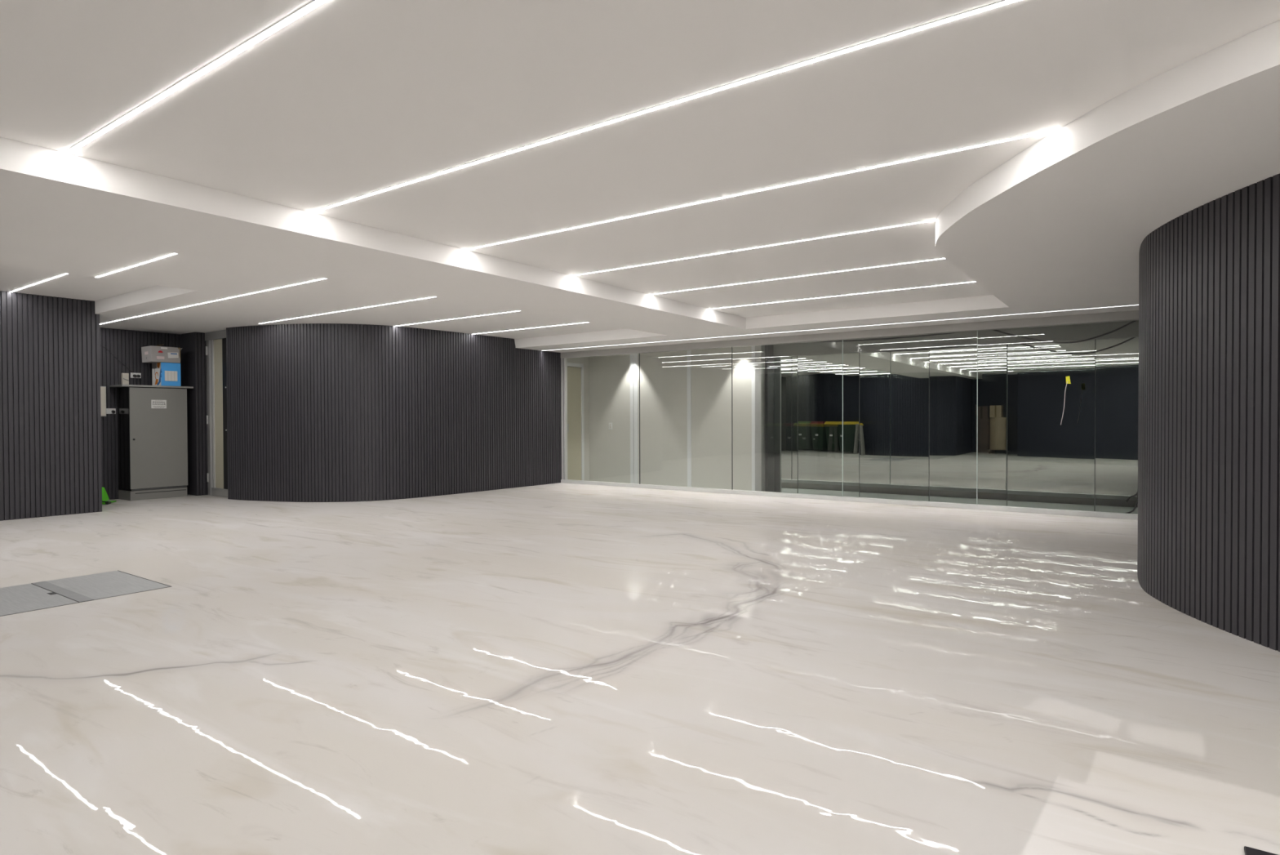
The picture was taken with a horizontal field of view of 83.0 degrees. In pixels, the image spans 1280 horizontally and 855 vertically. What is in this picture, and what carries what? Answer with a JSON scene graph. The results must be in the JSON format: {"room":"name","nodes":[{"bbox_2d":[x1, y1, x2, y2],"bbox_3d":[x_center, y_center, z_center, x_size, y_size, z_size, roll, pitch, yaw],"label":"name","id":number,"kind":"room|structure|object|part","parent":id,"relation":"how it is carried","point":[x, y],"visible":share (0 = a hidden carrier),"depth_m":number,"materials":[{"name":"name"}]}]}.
{"room":"lobby","nodes":[
{"label":"lobby","id":0,"kind":"room"},
{"bbox_2d":[0,290,102,520],"bbox_3d":[-8.960,-0.231,6.930,0.136,2.750,6.360,0,1,35],"label":"wall","id":1,"kind":"structure","parent":0,"point":[51,409],"depth_m":9.04,"materials":[{"name":"black wood"}]},
{"bbox_2d":[99,327,181,499],"bbox_3d":[-7.954,-0.206,11.119,0.136,2.585,1.640,0,1,35],"label":"wall","id":2,"kind":"structure","parent":0,"point":[126,345],"depth_m":10.99,"materials":[{"name":"black wood"}]},
{"bbox_2d":[100,386,106,416],"bbox_3d":[-8.059,-0.387,10.746,0.121,0.448,0.195,0,1,35],"label":"electrical box","id":3,"kind":"object","parent":2,"relation":"attached to","point":[103,388],"visible":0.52,"depth_m":10.76,"materials":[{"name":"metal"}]},
{"bbox_2d":[106,408,115,420],"bbox_3d":[-7.973,-0.186,10.920,0.063,0.204,0.122,0,1,35],"label":"power outlet","id":4,"kind":"object","parent":2,"relation":"attached to","point":[108,411],"visible":1,"depth_m":10.92,"materials":[{"name":"white plastic"}]},
{"bbox_2d":[101,345,132,372],"bbox_3d":[-7.981,-1.076,10.935,0.010,0.476,0.554,0,1,36],"label":"cable","id":5,"kind":"object","parent":2,"relation":"attached to","point":[101,345],"visible":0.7,"depth_m":10.99,"materials":[{"name":"black plastic"}]},
{"bbox_2d":[121,373,128,384],"bbox_3d":[-7.869,-0.743,11.062,0.064,0.175,0.084,0,1,35],"label":"switch","id":6,"kind":"object","parent":2,"relation":"attached to","point":[125,376],"visible":0.93,"depth_m":11.04,"materials":[{"name":"beige plastic"}]},
{"bbox_2d":[130,372,141,385],"bbox_3d":[-7.783,-0.743,11.184,0.063,0.201,0.139,0,1,35],"label":"power outlet","id":7,"kind":"object","parent":2,"relation":"attached to","point":[132,375],"visible":0.95,"depth_m":11.18,"materials":[{"name":"white plastic"}]},
{"bbox_2d":[180,332,208,495],"bbox_3d":[-7.183,-0.216,11.725,0.616,2.585,0.280,0,1,35],"label":"wall","id":8,"kind":"structure","parent":0,"point":[193,353],"depth_m":11.52,"materials":[{"name":"black wood"}]},
{"bbox_2d":[226,323,561,502],"bbox_3d":[-3.540,-0.229,11.675,5.429,2.585,1.471,-1,1,-29],"label":"wall","id":9,"kind":"structure","parent":0,"point":[317,412],"depth_m":10.79,"materials":[{"name":"black wood"}]},
{"bbox_2d":[563,383,564,453],"bbox_3d":[-1.412,-0.160,13.543,0.013,2.269,0.045,0,1,35],"label":"trim","id":10,"kind":"structure","parent":9,"relation":"attached to","point":[563,384],"depth_m":13.53,"materials":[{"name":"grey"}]},
{"bbox_2d":[563,357,567,479],"bbox_3d":[-1.392,-0.160,13.532,0.032,2.269,0.060,0,1,35],"label":"trim","id":11,"kind":"structure","parent":9,"relation":"attached to","point":[565,360],"depth_m":13.51,"materials":[{"name":"metal"}]},
{"bbox_2d":[565,352,639,484],"bbox_3d":[-0.691,-0.156,13.029,1.684,2.269,0.014,0,1,35],"label":"glass panel","id":12,"kind":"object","parent":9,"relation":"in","point":[639,353],"depth_m":12.54,"materials":[{"name":"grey glass"}]},
{"bbox_2d":[560,356,589,480],"bbox_3d":[-1.269,-0.174,13.971,0.120,2.600,0.760,0,1,35],"label":"wall","id":13,"kind":"structure","parent":0,"point":[584,361],"depth_m":14.17,"materials":[{"name":"white paint"}]},
{"bbox_2d":[567,362,584,479],"bbox_3d":[-1.274,-0.053,13.891,0.065,2.360,0.550,0,1,35],"label":"door","id":14,"kind":"structure","parent":13,"relation":"in","point":[575,433],"depth_m":13.93,"materials":[{"name":"white"}]},
{"bbox_2d":[0,482,1279,854],"bbox_3d":[-2.387,1.246,4.945,16.800,0.200,15.280,0,1,35],"label":"floor","id":15,"kind":"structure","parent":0,"point":[559,668],"depth_m":3.24,"materials":[{"name":"white stone"}]},
{"bbox_2d":[0,570,171,616],"bbox_3d":[-4.269,1.152,4.782,0.970,0.005,1.742,0,1,35],"label":"floor hatch","id":16,"kind":"object","parent":15,"relation":"on","point":[14,599],"visible":1,"depth_m":5.08,"materials":[{"name":"grey metal"}]},
{"bbox_3d":[-4.424,1.155,4.557,0.962,0.002,1.175,0,1,35],"label":"lid","id":17,"kind":"part","parent":16,"relation":"part of","materials":[{"name":"metal"}]},
{"bbox_3d":[-3.903,1.144,5.293,0.962,0.002,0.456,0,1,35],"label":"lid","id":18,"kind":"part","parent":16,"relation":"part of","materials":[{"name":"metal"}]},
{"bbox_2d":[102,486,116,504],"bbox_3d":[-7.721,0.717,10.430,0.205,0.747,0.454,0,1,-21],"label":"dustpan","id":19,"kind":"object","parent":15,"relation":"on","point":[104,495],"visible":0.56,"depth_m":10.33,"materials":[{"name":"green plastic"}]},
{"bbox_2d":[102,486,109,501],"bbox_3d":[-7.683,0.950,10.373,0.141,0.228,0.164,0,1,11],"label":"hood","id":20,"kind":"object","parent":19,"relation":"attached to","point":[104,495],"depth_m":10.34,"materials":[{"name":"green plastic"}]},
{"bbox_2d":[109,384,193,500],"bbox_3d":[-7.527,0.222,11.185,0.480,1.724,0.970,0,1,35],"label":"tall cabinet","id":21,"kind":"object","parent":15,"relation":"on","point":[153,442],"visible":1,"depth_m":10.98,"materials":[{"name":"grey metal"}]},
{"bbox_3d":[-7.530,-0.626,11.174,0.480,0.026,0.970,0,1,35],"label":"plate","id":22,"kind":"part","parent":21,"relation":"part of","materials":[{"name":"grey metal"}]},
{"bbox_3d":[-7.348,0.156,11.063,0.019,1.514,0.784,0,1,35],"label":"door","id":23,"kind":"part","parent":21,"relation":"part of","materials":[{"name":"grey metal"}]},
{"bbox_2d":[151,400,166,408],"bbox_3d":[-7.343,-0.356,11.047,0.002,0.129,0.206,0,1,35],"label":"notice","id":24,"kind":"object","parent":21,"relation":"attached to","point":[154,403],"visible":1,"depth_m":11.05,"materials":[{"name":"white paper"}]},
{"bbox_2d":[151,362,181,386],"bbox_3d":[-7.375,-0.822,11.282,0.355,0.358,0.280,0,1,35],"label":"carton","id":25,"kind":"object","parent":21,"relation":"on","point":[167,374],"visible":0.91,"depth_m":11.19,"materials":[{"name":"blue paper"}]},
{"bbox_2d":[151,363,156,374],"bbox_3d":[-7.532,-0.904,11.221,0.170,0.175,0.001,0,1,35],"label":"print","id":26,"kind":"object","parent":25,"relation":"attached to","point":[153,365],"depth_m":11.22,"materials":[{"name":"grey paper"}]},
{"bbox_2d":[155,362,159,384],"bbox_3d":[-7.437,-0.826,11.156,0.200,0.340,0.001,0,1,35],"label":"print","id":27,"kind":"object","parent":25,"relation":"attached to","point":[158,363],"depth_m":11.17},
{"bbox_2d":[156,368,161,385],"bbox_3d":[-7.390,-0.782,11.123,0.195,0.268,0.001,0,1,35],"label":"print","id":28,"kind":"object","parent":25,"relation":"attached to","point":[160,376],"depth_m":11.10},
{"bbox_2d":[141,344,182,363],"bbox_3d":[-7.421,-1.149,11.240,0.367,0.292,0.441,0,1,35],"label":"carton","id":29,"kind":"object","parent":25,"relation":"on","point":[150,354],"visible":0.98,"depth_m":11.10,"materials":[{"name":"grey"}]},
{"bbox_2d":[560,479,1137,519],"bbox_3d":[2.197,1.023,11.002,8.940,0.057,0.110,0,1,35],"label":"frame","id":30,"kind":"object","parent":15,"relation":"on","point":[948,504],"visible":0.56,"depth_m":10.11,"materials":[{"name":"metal"}]},
{"bbox_2d":[560,358,564,479],"bbox_3d":[-1.432,-0.160,13.560,0.040,2.269,0.080,0,1,35],"label":"frame","id":31,"kind":"object","parent":30,"relation":"on","point":[562,359],"visible":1,"depth_m":13.53,"materials":[{"name":"metal"}]},
{"bbox_2d":[648,346,733,489],"bbox_3d":[0.732,-0.148,12.022,1.804,2.269,0.014,0,1,35],"label":"glass panel","id":32,"kind":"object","parent":30,"relation":"on","point":[723,347],"depth_m":11.50,"materials":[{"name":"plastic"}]},
{"bbox_2d":[741,339,843,496],"bbox_3d":[2.201,-0.140,10.981,1.797,2.269,0.015,0,1,35],"label":"glass panel","id":33,"kind":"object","parent":30,"relation":"on","point":[842,340],"depth_m":10.46,"materials":[{"name":"clear glass"}]},
{"bbox_2d":[844,330,977,504],"bbox_3d":[3.666,-0.132,9.944,1.792,2.269,0.014,0,1,35],"label":"glass panel","id":34,"kind":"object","parent":30,"relation":"on","point":[966,331],"depth_m":9.43,"materials":[{"name":"clear glass"}]},
{"bbox_2d":[1126,488,1137,513],"bbox_3d":[5.788,0.807,8.548,0.194,0.575,0.020,0,1,35],"label":"cable","id":35,"kind":"object","parent":30,"relation":"attached to","point":[1136,502],"visible":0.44,"depth_m":8.51,"materials":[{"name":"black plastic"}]},
{"bbox_2d":[1244,845,1278,854],"bbox_3d":[1.774,1.166,1.683,0.538,0.012,0.408,0,1,35],"label":"floor mat","id":36,"kind":"object","parent":15,"relation":"on","point":[1248,851],"visible":1,"depth_m":1.97,"materials":[{"name":"black rubber"}]},
{"bbox_2d":[0,0,1279,338],"bbox_3d":[-2.756,-1.614,4.402,16.800,0.365,14.040,0,1,35],"label":"ceiling","id":37,"kind":"structure","parent":0,"point":[348,100],"depth_m":3.41,"materials":[{"name":"paint"}]},
{"bbox_2d":[8,273,67,292],"bbox_3d":[-6.419,-1.626,7.899,2.870,0.004,0.028,0,1,35],"label":"light strip","id":38,"kind":"object","parent":37,"relation":"attached to","point":[63,273],"visible":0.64,"depth_m":8.10,"materials":[{"name":"white plastic"}]},
{"bbox_2d":[94,253,176,277],"bbox_3d":[-4.268,-1.448,6.305,2.455,0.004,0.028,0,1,35],"label":"light strip","id":39,"kind":"object","parent":37,"relation":"attached to","point":[171,254],"visible":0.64,"depth_m":6.45,"materials":[{"name":"white plastic"}]},
{"bbox_2d":[63,0,329,154],"bbox_3d":[0.292,-1.403,1.441,7.994,0.004,0.028,0,1,35],"label":"light strip","id":40,"kind":"object","parent":37,"relation":"attached to","point":[314,4],"visible":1,"depth_m":2.84,"materials":[{"name":"white plastic"}]},
{"bbox_2d":[99,278,325,324],"bbox_3d":[-5.324,-1.475,8.688,6.935,0.004,0.028,0,1,35],"label":"light strip","id":41,"kind":"object","parent":37,"relation":"attached to","point":[320,278],"visible":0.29,"depth_m":8.30,"materials":[{"name":"white plastic"}]},
{"bbox_2d":[258,296,435,324],"bbox_3d":[-3.606,-1.487,9.108,4.615,0.004,0.028,0,1,35],"label":"light strip","id":42,"kind":"object","parent":37,"relation":"attached to","point":[432,296],"visible":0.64,"depth_m":9.09,"materials":[{"name":"white plastic"}]},
{"bbox_2d":[0,137,746,335],"bbox_3d":[-3.123,-1.538,4.663,1.300,0.520,14.040,0,1,35],"label":"ceiling beam","id":43,"kind":"structure","parent":37,"relation":"attached to","point":[42,188],"depth_m":5.07,"materials":[{"name":"paint"}]},
{"bbox_2d":[393,310,519,326],"bbox_3d":[-2.306,-1.500,9.823,3.320,0.004,0.028,0,1,35],"label":"light strip","id":44,"kind":"object","parent":37,"relation":"attached to","point":[517,310],"visible":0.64,"depth_m":9.94,"materials":[{"name":"white plastic"}]},
{"bbox_2d":[475,321,587,333],"bbox_3d":[-1.445,-1.518,10.910,3.170,0.004,0.028,0,1,35],"label":"light strip","id":45,"kind":"object","parent":37,"relation":"attached to","point":[586,322],"visible":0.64,"depth_m":11.03,"materials":[{"name":"white plastic"}]},
{"bbox_2d":[309,0,1021,213],"bbox_3d":[1.001,-1.420,2.574,7.843,0.004,0.028,0,1,35],"label":"light strip","id":46,"kind":"object","parent":37,"relation":"attached to","point":[1004,2],"visible":1,"depth_m":3.04,"materials":[{"name":"white plastic"}]},
{"bbox_2d":[571,219,936,275],"bbox_3d":[0.720,-1.463,6.045,3.372,0.004,0.028,0,1,35],"label":"light strip","id":47,"kind":"object","parent":37,"relation":"attached to","point":[931,220],"visible":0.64,"depth_m":5.83,"materials":[{"name":"white plastic"}]},
{"bbox_2d":[464,128,1059,250],"bbox_3d":[0.298,-1.444,4.708,4.228,0.004,0.028,0,1,35],"label":"light strip","id":48,"kind":"object","parent":37,"relation":"attached to","point":[1057,129],"visible":1,"depth_m":4.25,"materials":[{"name":"white plastic"}]},
{"bbox_2d":[649,257,945,294],"bbox_3d":[1.452,-1.480,7.162,3.276,0.004,0.028,0,1,35],"label":"light strip","id":49,"kind":"object","parent":37,"relation":"attached to","point":[940,258],"visible":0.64,"depth_m":7.04,"materials":[{"name":"white plastic"}]},
{"bbox_2d":[514,294,1138,352],"bbox_3d":[1.916,-1.631,10.481,17.400,0.520,1.280,0,1,35],"label":"soffit","id":50,"kind":"structure","parent":37,"relation":"attached to","point":[981,306],"depth_m":9.39,"materials":[{"name":"paint"}]},
{"bbox_2d":[542,337,712,351],"bbox_3d":[-0.334,-1.382,12.090,3.530,0.004,0.028,0,1,35],"label":"light strip","id":51,"kind":"object","parent":50,"relation":"attached to","point":[709,337],"visible":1,"depth_m":11.99,"materials":[{"name":"white plastic"}]},
{"bbox_2d":[712,304,1138,337],"bbox_3d":[3.313,-1.362,9.508,5.377,0.004,0.028,0,1,35],"label":"light strip","id":52,"kind":"object","parent":50,"relation":"attached to","point":[1132,304],"visible":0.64,"depth_m":9.13,"materials":[{"name":"white plastic"}]},
{"bbox_2d":[709,280,975,309],"bbox_3d":[2.224,-1.497,8.251,3.276,0.004,0.028,0,1,35],"label":"light strip","id":53,"kind":"object","parent":37,"relation":"attached to","point":[975,281],"visible":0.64,"depth_m":8.13,"materials":[{"name":"white plastic"}]},
{"bbox_2d":[935,20,1279,306],"bbox_3d":[4.534,-1.556,3.898,5.519,0.520,6.440,0,1,35],"label":"bulkhead","id":54,"kind":"object","parent":37,"relation":"attached to","point":[1068,218],"visible":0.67,"depth_m":3.78,"materials":[{"name":"paint"}]},
{"bbox_2d":[588,346,751,490],"bbox_3d":[0.457,-0.171,13.276,3.740,2.600,0.100,0,1,35],"label":"wall","id":55,"kind":"structure","parent":0,"point":[663,375],"depth_m":13.06,"materials":[{"name":"white paint"}]},
{"bbox_2d":[608,422,612,429],"bbox_3d":[-0.568,-0.026,13.934,0.080,0.130,0.015,0,1,35],"label":"light switch","id":56,"kind":"object","parent":55,"relation":"attached to","point":[610,424],"visible":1,"depth_m":13.93,"materials":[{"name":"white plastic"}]},
{"bbox_2d":[630,354,634,483],"bbox_3d":[-0.152,-0.174,13.639,0.077,2.600,0.012,0,1,35],"label":"trim","id":57,"kind":"structure","parent":55,"relation":"attached to","point":[632,457],"depth_m":13.63,"materials":[{"name":"white"}]},
{"bbox_2d":[633,353,638,483],"bbox_3d":[-0.076,-0.173,13.588,0.094,2.600,0.006,0,1,35],"label":"trim","id":58,"kind":"structure","parent":55,"relation":"attached to","point":[635,356],"depth_m":13.58,"materials":[{"name":"white metal"}]},
{"bbox_2d":[687,350,691,486],"bbox_3d":[0.878,-0.168,12.911,0.080,2.600,0.010,0,1,35],"label":"trim","id":59,"kind":"structure","parent":55,"relation":"attached to","point":[689,352],"depth_m":12.90,"materials":[{"name":"white metal"}]},
{"bbox_2d":[751,346,755,490],"bbox_3d":[1.917,-0.163,12.174,0.082,2.600,0.012,0,1,35],"label":"trim","id":60,"kind":"structure","parent":55,"relation":"attached to","point":[753,347],"depth_m":12.17,"materials":[{"name":"white metal"}]},
{"bbox_2d":[755,345,764,491],"bbox_3d":[2.015,-0.163,12.142,0.115,2.600,0.150,0,1,35],"label":"frame","id":61,"kind":"object","parent":55,"relation":"attached to","point":[759,349],"visible":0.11,"depth_m":12.09,"materials":[{"name":"metal"}]},
{"bbox_2d":[1137,173,1279,651],"bbox_3d":[4.387,-0.090,4.621,2.087,2.430,7.832,0,1,7],"label":"wall","id":62,"kind":"structure","parent":0,"point":[1208,549],"depth_m":4.12,"materials":[{"name":"black wood"}]},
{"bbox_2d":[560,310,1138,358],"bbox_3d":[2.200,-1.327,10.988,8.940,0.104,0.130,0,1,35],"label":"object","id":63,"kind":"object","parent":62,"relation":"attached to","point":[1122,316],"visible":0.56,"depth_m":10.09,"materials":[{"name":"white paint"}]},
{"bbox_2d":[978,319,1137,514],"bbox_3d":[5.111,-0.124,8.921,1.750,2.269,0.014,0,1,35],"label":"glass panel","id":64,"kind":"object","parent":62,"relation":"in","point":[1136,319],"depth_m":8.87,"materials":[{"name":"clear glass"}]},
{"bbox_2d":[1066,376,1071,383],"bbox_3d":[5.220,-0.579,8.819,0.054,0.095,0.012,0,1,35],"label":"tag","id":65,"kind":"object","parent":64,"relation":"attached to","point":[1068,378],"visible":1,"depth_m":8.82,"materials":[{"name":"yellow"}]},
{"bbox_2d":[1060,381,1067,424],"bbox_3d":[5.170,-0.297,8.822,0.078,0.532,0.008,0,1,35],"label":"cord","id":66,"kind":"object","parent":65,"relation":"hanging from","point":[1067,381],"visible":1,"depth_m":8.82,"materials":[{"name":"white plastic"}]},
{"bbox_3d":[2.954,-1.505,11.316,10.070,0.100,1.280,0,1,35],"label":"ceiling","id":67,"kind":"structure","parent":0,"visible":0},
{"bbox_2d":[817,332,956,342],"bbox_3d":[3.414,-1.300,10.307,2.853,0.111,0.022,0,1,35],"label":"cable","id":68,"kind":"object","parent":67,"relation":"hanging from","point":[953,332],"visible":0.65,"depth_m":10.23,"materials":[{"name":"black plastic"}]},
{"bbox_2d":[773,320,1138,357],"bbox_3d":[4.852,-1.319,10.624,6.170,0.270,0.220,0,1,35],"label":"bulkhead","id":69,"kind":"object","parent":67,"relation":"attached to","point":[1077,331],"visible":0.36,"depth_m":10.55,"materials":[{"name":"grey paint"}]},
{"bbox_2d":[992,320,1137,343],"bbox_3d":[5.329,-1.229,8.989,1.910,0.370,0.022,0,1,35],"label":"cable","id":70,"kind":"object","parent":67,"relation":"hanging from","point":[1131,322],"visible":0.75,"depth_m":8.99,"materials":[{"name":"black plastic"}]},
{"bbox_3d":[2.861,1.194,11.405,10.300,0.100,1.310,0,1,35],"label":"floor","id":71,"kind":"structure","parent":0,"visible":0},
{"bbox_2d":[773,355,798,493],"bbox_3d":[2.469,-0.030,12.227,0.429,2.330,0.018,0,1,35],"label":"glass panel","id":72,"kind":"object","parent":71,"relation":"on","point":[785,368],"depth_m":12.22,"materials":[{"name":"clear glass"}]},
{"bbox_2d":[797,352,859,497],"bbox_3d":[3.069,-0.027,11.803,1.040,2.330,0.018,0,1,35],"label":"glass panel","id":73,"kind":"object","parent":71,"relation":"on","point":[820,376],"depth_m":11.79,"materials":[{"name":"clear glass"},{"name":"grey silicone"}]},
{"bbox_2d":[859,348,929,501],"bbox_3d":[3.925,-0.022,11.196,1.060,2.330,0.018,0,1,35],"label":"glass panel","id":74,"kind":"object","parent":71,"relation":"on","point":[895,384],"depth_m":11.18,"materials":[{"name":"clear glass"},{"name":"grey silicone"}]},
{"bbox_2d":[929,344,1008,506],"bbox_3d":[4.790,-0.018,10.584,1.058,2.330,0.018,0,1,35],"label":"glass panel","id":75,"kind":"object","parent":71,"relation":"on","point":[953,370],"depth_m":10.57,"materials":[{"name":"clear glass"},{"name":"grey silicone"}]},
{"bbox_2d":[1007,339,1095,511],"bbox_3d":[5.653,-0.013,9.973,1.058,2.330,0.018,0,1,35],"label":"glass panel","id":76,"kind":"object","parent":71,"relation":"on","point":[1051,464],"depth_m":9.96,"materials":[{"name":"clear glass"},{"name":"grey silicone"}]},
{"bbox_2d":[1095,337,1138,513],"bbox_3d":[6.524,-0.008,9.356,1.075,2.330,0.018,0,1,35],"label":"glass panel","id":77,"kind":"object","parent":71,"relation":"on","point":[1117,359],"depth_m":9.53,"materials":[{"name":"clear glass"}]},
{"bbox_3d":[-6.616,-0.216,11.507,2.300,2.585,0.100,0,1,35],"label":"wall","id":78,"kind":"structure","parent":0,"visible":0},
{"bbox_2d":[204,329,227,497],"bbox_3d":[-6.515,-0.213,11.313,0.950,2.584,0.100,0,1,35],"label":"door","id":79,"kind":"structure","parent":78,"relation":"in","point":[215,348],"depth_m":11.39,"materials":[{"name":"metal"}]},
{"bbox_3d":[-6.849,-0.153,11.563,0.105,2.460,0.080,0,1,35],"label":"frame","id":80,"kind":"part","parent":79,"relation":"part of","materials":[{"name":"metal"}]},
{"bbox_3d":[-6.519,-1.443,11.297,0.950,0.124,0.100,0,1,35],"label":"head rail","id":81,"kind":"part","parent":79,"relation":"part of","materials":[{"name":"metal"}]},
{"bbox_3d":[-6.457,1.014,11.282,0.770,0.119,0.075,0,1,35],"label":"rail","id":82,"kind":"part","parent":79,"relation":"part of","materials":[{"name":"metal"}]},
{"bbox_3d":[4.856,-0.054,10.665,6.200,2.400,0.180,0,1,35],"label":"wall","id":83,"kind":"structure","parent":0,"visible":0},
{"bbox_2d":[764,344,774,491],"bbox_3d":[2.186,-0.165,12.284,0.090,2.600,0.280,0,1,35],"label":"frame","id":84,"kind":"object","parent":83,"relation":"attached to","point":[769,358],"visible":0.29,"depth_m":12.21,"materials":[{"name":"metal"}]}
]}

